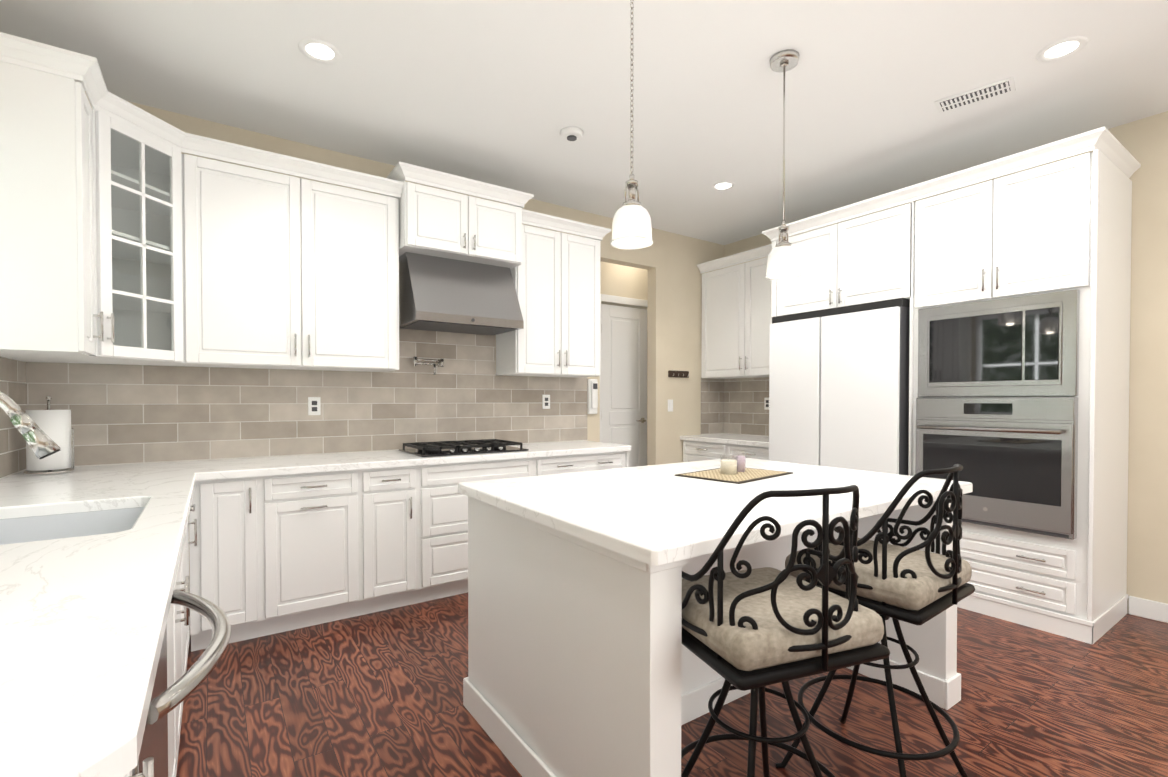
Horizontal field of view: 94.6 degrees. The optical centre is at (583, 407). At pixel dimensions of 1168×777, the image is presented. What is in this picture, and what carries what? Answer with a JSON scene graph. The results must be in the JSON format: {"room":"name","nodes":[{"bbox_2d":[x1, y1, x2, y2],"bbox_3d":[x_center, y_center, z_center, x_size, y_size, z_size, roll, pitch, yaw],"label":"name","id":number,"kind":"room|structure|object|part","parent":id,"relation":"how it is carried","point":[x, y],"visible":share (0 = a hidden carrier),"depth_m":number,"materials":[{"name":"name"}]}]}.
{"room":"kitchen","nodes":[
{"label":"kitchen","id":0,"kind":"room"},
{"bbox_2d":[83,92,723,616],"bbox_3d":[-0.717,-0.243,4.296,5.220,2.920,0.120,-1,1,-35],"label":"wall","id":1,"kind":"structure","parent":0,"point":[662,274],"depth_m":5.26,"materials":[{"name":"beige paint"}]},
{"bbox_2d":[0,32,119,359],"bbox_3d":[-2.250,-0.818,2.231,0.412,1.184,0.292,-1,1,-35],"label":"upper cabinet","id":2,"kind":"object","parent":1,"relation":"attached to","point":[58,213],"depth_m":2.15,"materials":[{"name":"white paint"}]},
{"bbox_2d":[112,108,187,355],"bbox_3d":[-2.137,-0.804,2.609,0.296,1.045,0.296,-1,1,-35],"label":"upper cabinet","id":3,"kind":"object","parent":1,"relation":"attached to","point":[148,160],"depth_m":2.77,"materials":[{"name":"white paint"}]},
{"bbox_3d":[-2.151,-0.781,2.609,0.319,1.100,0.327,-1,1,-35],"label":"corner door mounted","id":4,"kind":"part","parent":3,"relation":"part of","materials":[{"name":"white paint"}]},
{"bbox_2d":[168,144,403,375],"bbox_3d":[-1.748,-0.789,3.250,1.167,1.099,0.412,-1,1,-35],"label":"upper cabinet","id":5,"kind":"object","parent":1,"relation":"attached to","point":[214,336],"depth_m":3.11,"materials":[{"name":"white paint"}]},
{"bbox_2d":[384,164,527,251],"bbox_3d":[-0.905,-1.270,3.798,0.830,0.485,0.456,-1,1,-35],"label":"upper cabinet","id":6,"kind":"object","parent":1,"relation":"attached to","point":[431,211],"depth_m":3.57,"materials":[{"name":"white paint"}]},
{"bbox_3d":[-1.159,-1.423,3.314,3.446,0.165,0.961,-1,1,-35],"label":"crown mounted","id":7,"kind":"part","parent":6,"relation":"part of","materials":[{"name":"white paint"}]},
{"bbox_2d":[404,232,527,335],"bbox_3d":[-0.881,-0.819,3.796,0.760,0.523,0.496,-1,1,-35],"label":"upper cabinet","id":8,"kind":"object","parent":1,"relation":"attached to","point":[452,287],"depth_m":3.66,"materials":[{"name":"silver metal"}]},
{"bbox_2d":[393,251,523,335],"bbox_3d":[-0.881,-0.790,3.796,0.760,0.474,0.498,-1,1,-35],"label":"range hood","id":9,"kind":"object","parent":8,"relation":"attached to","point":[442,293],"depth_m":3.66,"materials":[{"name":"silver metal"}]},
{"bbox_2d":[492,212,603,379],"bbox_3d":[-0.275,-0.846,4.299,0.770,1.184,0.356,-1,1,-35],"label":"upper cabinet","id":10,"kind":"object","parent":1,"relation":"attached to","point":[561,341],"depth_m":4.15,"materials":[{"name":"white paint"}]},
{"bbox_2d":[587,379,597,413],"bbox_3d":[0.082,-0.094,4.738,0.095,0.310,0.061,-1,1,-35],"label":"phone","id":11,"kind":"object","parent":1,"relation":"attached to","point":[592,395],"visible":1,"depth_m":4.72,"materials":[{"name":"white plastic"}]},
{"bbox_2d":[601,304,646,466],"bbox_3d":[0.422,0.074,5.576,0.627,2.228,0.103,-1,1,-35],"label":"hall door","id":12,"kind":"structure","parent":1,"relation":"in","point":[623,375],"depth_m":5.59,"materials":[{"name":"white paint"}]},
{"bbox_2d":[600,294,647,441],"bbox_3d":[0.440,0.035,5.560,0.795,2.330,0.018,-1,1,-35],"label":"door frame","id":13,"kind":"structure","parent":1,"relation":"attached to","point":[622,300],"depth_m":5.44,"materials":[{"name":"white paint"}]},
{"bbox_2d":[668,370,688,377],"bbox_3d":[0.949,-0.330,5.340,0.270,0.065,0.048,-1,1,-35],"label":"key rack","id":14,"kind":"object","parent":1,"relation":"attached to","point":[681,374],"visible":0.98,"depth_m":5.34,"materials":[{"name":"brown wood"}]},
{"bbox_2d":[0,0,1167,244],"bbox_3d":[1.051,-1.719,1.712,5.520,0.100,7.250,-1,1,-35],"label":"ceiling","id":15,"kind":"structure","parent":0,"point":[500,92],"depth_m":2.80,"materials":[{"name":"white paint"}]},
{"bbox_2d":[298,38,341,63],"bbox_3d":[-1.244,-1.679,2.541,0.184,0.010,0.184,-1,1,-35],"label":"recessed light","id":16,"kind":"object","parent":15,"relation":"in","point":[319,51],"visible":1,"depth_m":2.54,"materials":[{"name":"white paint"}]},
{"bbox_2d":[560,126,583,142],"bbox_3d":[-0.075,-1.670,3.311,0.144,0.040,0.144,-1,1,-35],"label":"smoke detector","id":17,"kind":"object","parent":15,"relation":"attached to","point":[571,134],"visible":1,"depth_m":3.28,"materials":[{"name":"white plastic"}]},
{"bbox_2d":[610,0,652,249],"bbox_3d":[0.183,-1.151,2.062,0.166,1.044,0.166,-1,1,-35],"label":"pendant light","id":18,"kind":"object","parent":15,"relation":"hanging from","point":[631,226],"visible":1,"depth_m":2.04,"materials":[{"name":"white glass"}]},
{"bbox_3d":[0.183,-0.697,2.068,0.166,0.137,0.166,-1,1,-35],"label":"lamp shade","id":19,"kind":"part","parent":18,"relation":"part of","materials":[{"name":"white glass"}]},
{"bbox_2d":[711,181,735,190],"bbox_3d":[1.069,-1.700,4.136,0.184,0.010,0.184,-1,1,-35],"label":"recessed light","id":20,"kind":"object","parent":15,"relation":"in","point":[723,185],"visible":1,"depth_m":4.13,"materials":[{"name":"white paint"}]},
{"bbox_2d":[765,49,801,279],"bbox_3d":[0.965,-1.158,2.602,0.166,1.044,0.166,-1,1,-35],"label":"pendant light","id":21,"kind":"object","parent":15,"relation":"hanging from","point":[783,261],"visible":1,"depth_m":2.58,"materials":[{"name":"white glass"}]},
{"bbox_3d":[0.965,-0.705,2.607,0.166,0.137,0.166,-1,1,-35],"label":"lamp shade","id":22,"kind":"part","parent":21,"relation":"part of","materials":[{"name":"white glass"}]},
{"bbox_2d":[935,77,1015,112],"bbox_3d":[2.109,-1.678,2.909,0.340,0.014,0.156,1,1,42],"label":"ceiling vent","id":23,"kind":"object","parent":15,"relation":"in","point":[992,90],"visible":1,"depth_m":2.89,"materials":[{"name":"white metal"}]},
{"bbox_2d":[1036,36,1087,61],"bbox_3d":[2.240,-1.679,2.526,0.184,0.010,0.184,-1,1,-35],"label":"recessed light","id":24,"kind":"object","parent":15,"relation":"in","point":[1061,49],"visible":1,"depth_m":2.52,"materials":[{"name":"white paint"}]},
{"bbox_2d":[176,592,1167,776],"bbox_3d":[1.051,1.301,1.752,5.880,0.100,7.610,-1,1,-35],"label":"floor","id":25,"kind":"structure","parent":0,"point":[378,694],"depth_m":2.20,"materials":[{"name":"brown wood"}]},
{"bbox_2d":[0,440,1055,776],"bbox_3d":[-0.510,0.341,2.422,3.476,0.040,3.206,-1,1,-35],"label":"base cabinets","id":26,"kind":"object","parent":25,"relation":"on","point":[97,604],"depth_m":2.31,"materials":[{"name":"white wood"}]},
{"bbox_2d":[0,380,60,533],"bbox_3d":[-1.739,0.129,1.529,0.366,0.408,0.089,-1,1,-35],"label":"faucet","id":27,"kind":"object","parent":26,"relation":"on","point":[40,443],"depth_m":1.59,"materials":[{"name":"silver metal"}]},
{"bbox_2d":[24,396,74,474],"bbox_3d":[-2.598,0.131,2.616,0.176,0.373,0.176,-1,1,-35],"label":"paper towel holder","id":28,"kind":"object","parent":26,"relation":"on","point":[55,427],"visible":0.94,"depth_m":2.58,"materials":[{"name":"white paper"}]},
{"bbox_2d":[396,436,531,455],"bbox_3d":[-0.837,0.275,3.746,0.750,0.055,0.510,-1,1,-35],"label":"cooktop","id":29,"kind":"object","parent":26,"relation":"in","point":[413,447],"depth_m":3.70,"materials":[{"name":"black metal"}]},
{"bbox_2d":[463,497,962,776],"bbox_3d":[0.536,0.799,2.277,1.752,0.890,1.206,-1,1,-35],"label":"kitchen island","id":30,"kind":"object","parent":25,"relation":"on","point":[583,661],"depth_m":1.70,"materials":[{"name":"white paint"}]},
{"bbox_2d":[458,458,972,565],"bbox_3d":[0.550,0.334,2.250,1.786,0.040,1.220,-1,1,-35],"label":"island countertop","id":31,"kind":"structure","parent":30,"relation":"on","point":[648,515],"depth_m":1.85,"materials":[{"name":"white stone"}]},
{"bbox_2d":[675,468,792,483],"bbox_3d":[0.696,0.307,2.484,0.470,0.005,0.330,-1,1,-43],"label":"placemat","id":32,"kind":"object","parent":31,"relation":"on","point":[749,474],"visible":0.71,"depth_m":2.41,"materials":[{"name":"brown wicker"}]},
{"bbox_2d":[720,455,737,474],"bbox_3d":[0.667,0.263,2.481,0.080,0.082,0.080,-1,1,-35],"label":"candle jar","id":33,"kind":"object","parent":32,"relation":"on","point":[729,466],"visible":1,"depth_m":2.45,"materials":[{"name":"beige wax"}]},
{"bbox_2d":[732,450,745,471],"bbox_3d":[0.735,0.254,2.558,0.066,0.098,0.066,-1,1,-35],"label":"candle jar","id":34,"kind":"object","parent":32,"relation":"on","point":[741,463],"visible":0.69,"depth_m":2.53,"materials":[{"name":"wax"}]},
{"bbox_2d":[683,440,763,459],"bbox_3d":[1.553,0.763,5.119,0.616,0.886,1.116,-1,1,-35],"label":"base cabinet","id":35,"kind":"object","parent":25,"relation":"on","point":[688,445],"depth_m":4.96,"materials":[{"name":"white paint"}]},
{"bbox_2d":[680,432,763,447],"bbox_3d":[1.541,0.306,5.104,0.646,0.040,1.116,-1,1,-35],"label":"countertop","id":36,"kind":"structure","parent":35,"relation":"on","point":[709,437],"depth_m":5.10,"materials":[{"name":"white stone"}]},
{"bbox_2d":[681,484,889,776],"bbox_3d":[0.471,0.723,1.458,0.486,1.082,0.483,0,1,-21],"label":"bar stool","id":37,"kind":"object","parent":25,"relation":"on","point":[756,631],"visible":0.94,"depth_m":1.28,"materials":[{"name":"black metal"}]},
{"bbox_3d":[0.472,0.547,1.452,0.444,0.085,0.434,0,1,-21],"label":"seat","id":38,"kind":"part","parent":37,"relation":"part of","materials":[{"name":"fabric"}]},
{"bbox_2d":[764,308,815,463],"bbox_3d":[1.931,0.244,4.373,0.780,1.944,0.440,-1,1,-35],"label":"door","id":39,"kind":"structure","parent":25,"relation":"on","point":[790,410],"depth_m":4.16,"materials":[{"name":"white paint"}]},
{"bbox_2d":[816,296,903,471],"bbox_3d":[2.212,0.250,3.966,0.780,1.944,0.550,-1,1,-35],"label":"door","id":40,"kind":"structure","parent":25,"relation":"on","point":[860,343],"depth_m":3.71,"materials":[{"name":"white paint"}]},
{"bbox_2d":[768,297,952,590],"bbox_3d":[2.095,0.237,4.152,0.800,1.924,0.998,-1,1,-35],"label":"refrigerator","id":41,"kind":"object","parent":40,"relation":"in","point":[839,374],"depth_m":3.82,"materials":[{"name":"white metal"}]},
{"bbox_2d":[775,464,974,776],"bbox_3d":[0.984,0.718,1.824,0.486,1.082,0.484,-1,1,-38],"label":"bar stool","id":42,"kind":"object","parent":25,"relation":"on","point":[898,581],"visible":0.85,"depth_m":1.64,"materials":[{"name":"black metal"}]},
{"bbox_3d":[0.987,0.542,1.819,0.444,0.085,0.434,-1,1,-38],"label":"seat","id":43,"kind":"part","parent":42,"relation":"part of","materials":[{"name":"fabric"}]},
{"bbox_2d":[904,128,1135,644],"bbox_3d":[2.679,-0.098,3.365,0.740,2.655,0.908,-1,1,-35],"label":"tall cabinet","id":44,"kind":"object","parent":25,"relation":"on","point":[1017,286],"depth_m":3.04,"materials":[{"name":"white paint"}]},
{"bbox_3d":[2.058,-1.395,4.221,0.771,0.085,3.121,-1,1,-35],"label":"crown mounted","id":45,"kind":"part","parent":44,"relation":"part of","materials":[{"name":"white paint"}]},
{"bbox_2d":[915,397,1078,539],"bbox_3d":[2.359,0.319,3.157,0.137,0.755,0.780,-1,1,-35],"label":"wall oven","id":46,"kind":"object","parent":44,"relation":"in","point":[1019,456],"depth_m":3.06,"materials":[{"name":"silver metal"}]},
{"bbox_2d":[917,289,1079,396],"bbox_3d":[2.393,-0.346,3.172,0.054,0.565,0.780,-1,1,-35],"label":"microwave","id":47,"kind":"object","parent":44,"relation":"in","point":[1025,344],"depth_m":3.10,"materials":[{"name":"silver metal"}]},
{"bbox_2d":[724,111,1167,612],"bbox_3d":[3.402,-0.227,3.079,0.120,2.920,6.800,-1,1,-35],"label":"wall","id":48,"kind":"structure","parent":0,"point":[1146,139],"depth_m":3.14,"materials":[{"name":"beige paint"}]},
{"bbox_2d":[700,244,771,379],"bbox_3d":[1.660,-0.872,5.171,0.356,1.154,1.116,-1,1,-35],"label":"upper cabinet","id":49,"kind":"object","parent":48,"relation":"attached to","point":[737,299],"depth_m":5.16,"materials":[{"name":"white paint"}]},
{"bbox_2d":[772,188,903,311],"bbox_3d":[2.165,-1.081,4.118,0.716,0.709,1.107,-1,1,-35],"label":"upper cabinet","id":50,"kind":"object","parent":48,"relation":"attached to","point":[861,258],"depth_m":3.88,"materials":[{"name":"white paint"}]},
{"bbox_2d":[1128,596,1167,622],"bbox_3d":[4.227,1.195,1.784,0.015,0.110,3.460,-1,1,-35],"label":"baseboard","id":51,"kind":"structure","parent":48,"relation":"attached to","point":[1149,609],"depth_m":3.13,"materials":[{"name":"white paint"}]}
]}

